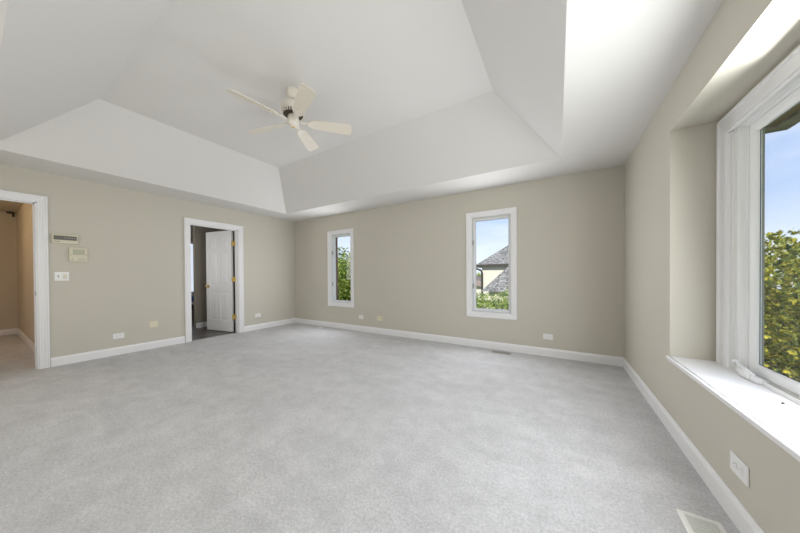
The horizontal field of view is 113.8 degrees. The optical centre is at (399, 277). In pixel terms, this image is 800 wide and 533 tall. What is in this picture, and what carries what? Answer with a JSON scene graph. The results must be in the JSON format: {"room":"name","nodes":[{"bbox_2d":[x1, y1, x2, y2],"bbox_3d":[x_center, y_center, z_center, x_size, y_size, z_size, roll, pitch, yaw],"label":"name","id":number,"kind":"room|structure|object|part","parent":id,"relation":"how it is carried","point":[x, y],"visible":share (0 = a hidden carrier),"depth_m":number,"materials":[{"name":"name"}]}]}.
{"room":"empty bedroom","nodes":[
{"label":"empty bedroom","id":0,"kind":"room"},
{"bbox_2d":[0,211,17,329],"bbox_3d":[-8.343,-0.081,4.408,0.100,2.441,2.307,0,1,31],"label":"wall","id":1,"kind":"structure","parent":0,"point":[8,224],"depth_m":5.20,"materials":[{"name":"beige paint"}]},
{"bbox_2d":[0,328,16,335],"bbox_3d":[-8.291,1.083,4.381,0.014,0.114,2.092,0,1,31],"label":"baseboard","id":2,"kind":"structure","parent":1,"relation":"attached to","point":[14,330],"depth_m":5.19,"materials":[{"name":"white wood"}]},
{"bbox_2d":[0,200,22,212],"bbox_3d":[-6.737,-1.354,3.421,3.874,0.100,2.307,0,1,31],"label":"ceiling","id":3,"kind":"structure","parent":0,"point":[5,206],"depth_m":4.78,"materials":[{"name":"beige paint"}]},
{"bbox_2d":[16,203,34,343],"bbox_3d":[-6.115,-0.095,4.349,3.774,2.441,0.100,0,1,31],"label":"wall","id":4,"kind":"structure","parent":0,"point":[24,214],"depth_m":4.51,"materials":[{"name":"beige paint"}]},
{"bbox_2d":[17,328,34,352],"bbox_3d":[-6.145,1.069,4.315,3.754,0.114,0.014,0,1,31],"label":"baseboard","id":5,"kind":"structure","parent":4,"relation":"attached to","point":[20,333],"depth_m":4.43,"materials":[{"name":"white wood"}]},
{"bbox_2d":[0,163,294,366],"bbox_3d":[-3.787,-0.111,4.430,0.125,2.441,5.052,0,1,31],"label":"wall","id":6,"kind":"structure","parent":0,"point":[132,277],"depth_m":3.89,"materials":[{"name":"beige paint"}]},
{"bbox_2d":[0,189,49,368],"bbox_3d":[-4.716,0.059,2.895,0.173,2.138,0.962,0,1,31],"label":"door frame","id":7,"kind":"structure","parent":6,"relation":"in","point":[39,203],"depth_m":3.21,"materials":[{"name":"white wood"}]},
{"bbox_2d":[54,272,68,280],"bbox_3d":[-4.355,-0.021,3.357,0.014,0.113,0.116,0,1,31],"label":"light switch","id":8,"kind":"object","parent":6,"relation":"attached to","point":[58,276],"visible":1,"depth_m":3.35,"materials":[{"name":"white plastic"}]},
{"bbox_2d":[52,234,77,244],"bbox_3d":[-4.335,-0.500,3.374,0.032,0.116,0.209,0,1,31],"label":"control panel","id":9,"kind":"object","parent":6,"relation":"attached to","point":[56,238],"visible":1,"depth_m":3.36,"materials":[{"name":"beige plastic"}]},
{"bbox_2d":[69,247,87,261],"bbox_3d":[-4.279,-0.309,3.467,0.031,0.184,0.156,0,1,31],"label":"thermostat","id":10,"kind":"object","parent":6,"relation":"attached to","point":[75,254],"visible":1,"depth_m":3.46,"materials":[{"name":"beige plastic"}]},
{"bbox_2d":[51,336,184,366],"bbox_3d":[-4.040,1.059,3.874,0.014,0.114,1.381,0,1,31],"label":"baseboard","id":11,"kind":"structure","parent":6,"relation":"attached to","point":[74,358],"depth_m":3.74,"materials":[{"name":"white wood"}]},
{"bbox_2d":[113,333,123,338],"bbox_3d":[-4.094,0.843,3.792,0.009,0.076,0.118,0,1,31],"label":"wall outlet","id":12,"kind":"object","parent":6,"relation":"attached to","point":[118,335],"visible":1,"depth_m":3.79,"materials":[{"name":"white plastic"}]},
{"bbox_2d":[149,321,157,327],"bbox_3d":[-3.894,0.732,4.123,0.008,0.094,0.104,0,1,31],"label":"blank wall plate","id":13,"kind":"object","parent":6,"relation":"attached to","point":[153,323],"visible":1,"depth_m":4.12,"materials":[{"name":"beige plastic"}]},
{"bbox_2d":[184,217,243,342],"bbox_3d":[-3.818,0.031,5.111,0.931,2.148,0.975,0,1,31],"label":"door","id":14,"kind":"structure","parent":6,"relation":"in","point":[220,279],"depth_m":5.28,"materials":[{"name":"white wood"}]},
{"bbox_2d":[244,318,294,331],"bbox_3d":[-2.861,1.036,5.824,0.014,0.114,1.202,0,1,31],"label":"baseboard","id":15,"kind":"structure","parent":6,"relation":"attached to","point":[286,321],"depth_m":5.75,"materials":[{"name":"white wood"}]},
{"bbox_2d":[193,225,234,327],"bbox_3d":[-4.126,-0.123,6.394,0.100,2.441,1.542,0,1,31],"label":"wall","id":16,"kind":"structure","parent":0,"point":[199,232],"depth_m":5.79,"materials":[{"name":"beige paint"}]},
{"bbox_2d":[196,319,234,327],"bbox_3d":[-4.070,1.040,6.374,0.014,0.114,1.542,0,1,31],"label":"baseboard","id":17,"kind":"structure","parent":16,"relation":"attached to","point":[201,324],"depth_m":5.79,"materials":[{"name":"white wood"}]},
{"bbox_2d":[0,0,722,221],"bbox_3d":[-1.135,-1.678,2.749,6.198,0.685,4.692,0,1,31],"label":"ceiling","id":18,"kind":"structure","parent":0,"point":[438,98],"depth_m":2.48,"materials":[{"name":"white paint"}]},
{"bbox_2d":[227,83,351,150],"bbox_3d":[-1.153,-1.773,2.727,1.164,0.386,1.151,0,1,31],"label":"ceiling fan","id":19,"kind":"object","parent":18,"relation":"hanging from","point":[293,108],"visible":1,"depth_m":2.69,"materials":[{"name":"white wood"}]},
{"bbox_3d":[-1.367,-1.638,2.432,0.136,0.052,0.421,0,1,38],"label":"blade","id":20,"kind":"part","parent":19,"relation":"part of","materials":[{"name":"beige wood"}]},
{"bbox_3d":[-1.494,-1.641,2.879,0.421,0.052,0.136,0,0,20],"label":"blade","id":21,"kind":"part","parent":19,"relation":"part of","materials":[{"name":"beige wood"}]},
{"bbox_3d":[-0.902,-1.641,2.414,0.136,0.052,0.421,-1,1,-34],"label":"blade","id":22,"kind":"part","parent":19,"relation":"part of","materials":[{"name":"beige wood"}]},
{"bbox_3d":[-1.108,-1.645,3.138,0.136,0.052,0.421,0,0,2],"label":"blade","id":23,"kind":"part","parent":19,"relation":"part of","materials":[{"name":"beige wood"}]},
{"bbox_3d":[-0.742,-1.645,2.851,0.421,0.052,0.136,0,0,-16],"label":"blade","id":24,"kind":"part","parent":19,"relation":"part of","materials":[{"name":"beige wood"}]},
{"bbox_2d":[0,319,739,532],"bbox_3d":[-3.058,1.144,3.329,10.057,0.060,5.707,0,1,31],"label":"floor","id":25,"kind":"structure","parent":0,"point":[293,427],"depth_m":1.75,"materials":[{"name":"grey carpet"}]},
{"bbox_2d":[191,301,193,318],"bbox_3d":[-5.738,0.867,7.117,0.630,0.470,0.820,0,1,31],"label":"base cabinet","id":26,"kind":"object","parent":25,"relation":"on","point":[192,303],"visible":0.02,"depth_m":6.92,"materials":[{"name":"wood"}]},
{"bbox_2d":[491,350,511,354],"bbox_3d":[1.458,1.078,3.759,0.270,0.006,0.110,0,1,31],"label":"floor vent","id":27,"kind":"object","parent":25,"relation":"in","point":[492,351],"visible":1,"depth_m":3.77,"materials":[{"name":"grey metal"}]},
{"bbox_2d":[676,509,726,532],"bbox_3d":[1.290,1.100,1.061,0.146,0.006,0.340,0,1,31],"label":"floor vent","id":28,"kind":"object","parent":25,"relation":"in","point":[693,523],"visible":1,"depth_m":1.16,"materials":[{"name":"white metal"}]},
{"bbox_2d":[295,165,623,356],"bbox_3d":[0.112,-0.139,4.807,6.158,2.441,0.130,0,1,31],"label":"wall","id":29,"kind":"structure","parent":0,"point":[410,257],"depth_m":3.93,"materials":[{"name":"beige paint"}]},
{"bbox_2d":[327,228,353,307],"bbox_3d":[-1.227,-0.203,5.635,0.739,1.635,0.209,0,1,31],"label":"window","id":30,"kind":"structure","parent":29,"relation":"in","point":[332,236],"depth_m":5.71,"materials":[{"name":"white wood"}]},
{"bbox_3d":[-1.226,-0.203,5.637,0.550,1.446,0.043,0,1,31],"label":"sash","id":31,"kind":"part","parent":30,"relation":"part of","materials":[{"name":"white plastic"}]},
{"bbox_2d":[295,318,623,366],"bbox_3d":[0.083,1.026,4.754,6.158,0.114,0.014,0,1,31],"label":"baseboard","id":32,"kind":"structure","parent":29,"relation":"attached to","point":[548,352],"depth_m":4.00,"materials":[{"name":"white wood"}]},
{"bbox_2d":[466,207,516,319],"bbox_3d":[1.419,-0.208,4.034,0.742,1.635,0.209,0,1,31],"label":"window","id":33,"kind":"structure","parent":29,"relation":"in","point":[510,213],"depth_m":3.97,"materials":[{"name":"white wood"}]},
{"bbox_3d":[1.420,-0.208,4.036,0.553,1.446,0.043,0,1,31],"label":"sash","id":34,"kind":"part","parent":33,"relation":"part of","materials":[{"name":"white plastic"}]},
{"bbox_2d":[543,334,552,339],"bbox_3d":[2.031,0.807,3.576,0.118,0.076,0.009,0,1,31],"label":"wall outlet","id":35,"kind":"object","parent":29,"relation":"attached to","point":[545,336],"visible":1,"depth_m":3.57,"materials":[{"name":"white plastic"}]},
{"bbox_2d":[624,0,799,532],"bbox_3d":[1.668,-0.270,1.128,0.313,2.741,5.052,0,1,31],"label":"wall","id":36,"kind":"structure","parent":0,"point":[670,172],"depth_m":1.77,"materials":[{"name":"beige paint"}]},
{"bbox_2d":[623,358,764,532],"bbox_3d":[1.507,1.044,1.174,0.014,0.114,4.638,0,1,31],"label":"baseboard","id":37,"kind":"structure","parent":36,"relation":"attached to","point":[741,518],"depth_m":1.42,"materials":[{"name":"white wood"}]},
{"bbox_2d":[666,356,799,461],"bbox_3d":[1.460,0.587,0.871,0.261,0.033,2.213,0,1,31],"label":"window sill","id":38,"kind":"structure","parent":36,"relation":"attached to","point":[759,405],"depth_m":1.21,"materials":[{"name":"white wood"}]},
{"bbox_2d":[730,450,748,487],"bbox_3d":[1.496,0.839,1.151,0.009,0.086,0.132,0,1,31],"label":"wall outlet","id":39,"kind":"object","parent":36,"relation":"attached to","point":[737,465],"visible":1,"depth_m":1.14,"materials":[{"name":"white plastic"}]},
{"bbox_2d":[716,45,799,404],"bbox_3d":[1.574,-0.203,0.777,0.113,1.608,2.159,0,1,31],"label":"window","id":40,"kind":"structure","parent":36,"relation":"in","point":[740,175],"depth_m":1.52,"materials":[{"name":"white wood"}]},
{"bbox_3d":[1.953,0.509,1.484,0.028,0.049,0.168,0,1,31],"label":"crank handle","id":41,"kind":"part","parent":40,"relation":"part of","materials":[{"name":"white plastic"}]},
{"bbox_3d":[1.613,-0.151,0.754,0.023,1.443,1.723,0,1,31],"label":"trim","id":42,"kind":"part","parent":40,"relation":"part of","materials":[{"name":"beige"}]},
{"bbox_3d":[1.586,-0.201,0.770,0.079,1.543,1.923,0,1,31],"label":"frame","id":43,"kind":"part","parent":40,"relation":"part of","materials":[{"name":"white plastic"}]},
{"bbox_3d":[1.592,0.576,0.775,0.076,0.050,1.923,0,1,31],"label":"frame sill","id":44,"kind":"part","parent":40,"relation":"part of","materials":[{"name":"white plastic"}]},
{"bbox_3d":[1.826,-0.166,1.161,0.025,1.423,0.806,0,1,31],"label":"sash","id":45,"kind":"part","parent":40,"relation":"part of","materials":[{"name":"white plastic"}]},
{"bbox_2d":[765,103,799,133],"bbox_3d":[1.517,-1.210,0.091,0.504,0.202,4.750,0,1,31],"label":"eave","id":46,"kind":"object","parent":36,"relation":"attached to","point":[790,118],"visible":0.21,"depth_m":1.90,"materials":[{"name":"brown wood"}]},
{"bbox_3d":[-6.541,-0.113,7.058,0.100,2.441,3.107,0,1,31],"label":"wall","id":47,"kind":"structure","parent":0,"visible":0},
{"bbox_2d":[191,241,193,293],"bbox_3d":[-6.105,-0.300,7.664,0.020,1.540,1.040,0,1,31],"label":"window","id":48,"kind":"structure","parent":47,"relation":"in","point":[192,285],"depth_m":7.66,"materials":[{"name":"white glass"}]},
{"label":"outside","id":49,"kind":"structure","parent":0,"visible":0},
{"bbox_3d":[10.829,3.974,22.716,85.000,0.200,110.000,0,1,31],"label":"ground","id":50,"kind":"structure","parent":49,"visible":0},
{"bbox_2d":[338,253,350,300],"bbox_3d":[-2.024,1.286,11.745,4.216,5.514,4.425,0,1,31],"label":"leafy tree","id":51,"kind":"object","parent":50,"relation":"on","point":[344,274],"visible":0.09,"depth_m":11.24,"materials":[{"name":"green plant"}]},
{"bbox_2d":[338,247,350,268],"bbox_3d":[-4.647,0.936,17.440,4.407,6.158,4.534,0,1,31],"label":"leafy tree","id":52,"kind":"object","parent":50,"relation":"on","point":[339,250],"visible":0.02,"depth_m":17.05,"materials":[{"name":"green plant"}]},
{"bbox_2d":[476,275,480,298],"bbox_3d":[9.006,1.358,39.801,9.800,4.790,7.600,0,1,31],"label":"house","id":53,"kind":"structure","parent":50,"relation":"on","point":[478,279],"depth_m":35.09,"materials":[{"name":"beige paint"}]},
{"bbox_2d":[476,246,508,309],"bbox_3d":[14.017,-0.540,22.078,14.070,8.796,14.300,0,1,31],"label":"house","id":54,"kind":"structure","parent":50,"relation":"on","point":[494,272],"depth_m":22.94,"materials":[{"name":"beige paint"}]},
{"bbox_2d":[476,286,508,309],"bbox_3d":[4.509,2.185,12.001,3.719,3.628,3.463,0,1,31],"label":"leafy shrub","id":55,"kind":"object","parent":50,"relation":"on","point":[504,304],"visible":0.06,"depth_m":11.29,"materials":[{"name":"green plant"}]},
{"bbox_2d":[764,226,799,381],"bbox_3d":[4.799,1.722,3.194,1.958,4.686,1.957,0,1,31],"label":"leafy shrub","id":56,"kind":"object","parent":50,"relation":"on","point":[781,361],"visible":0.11,"depth_m":3.08,"materials":[{"name":"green plant"}]}
]}

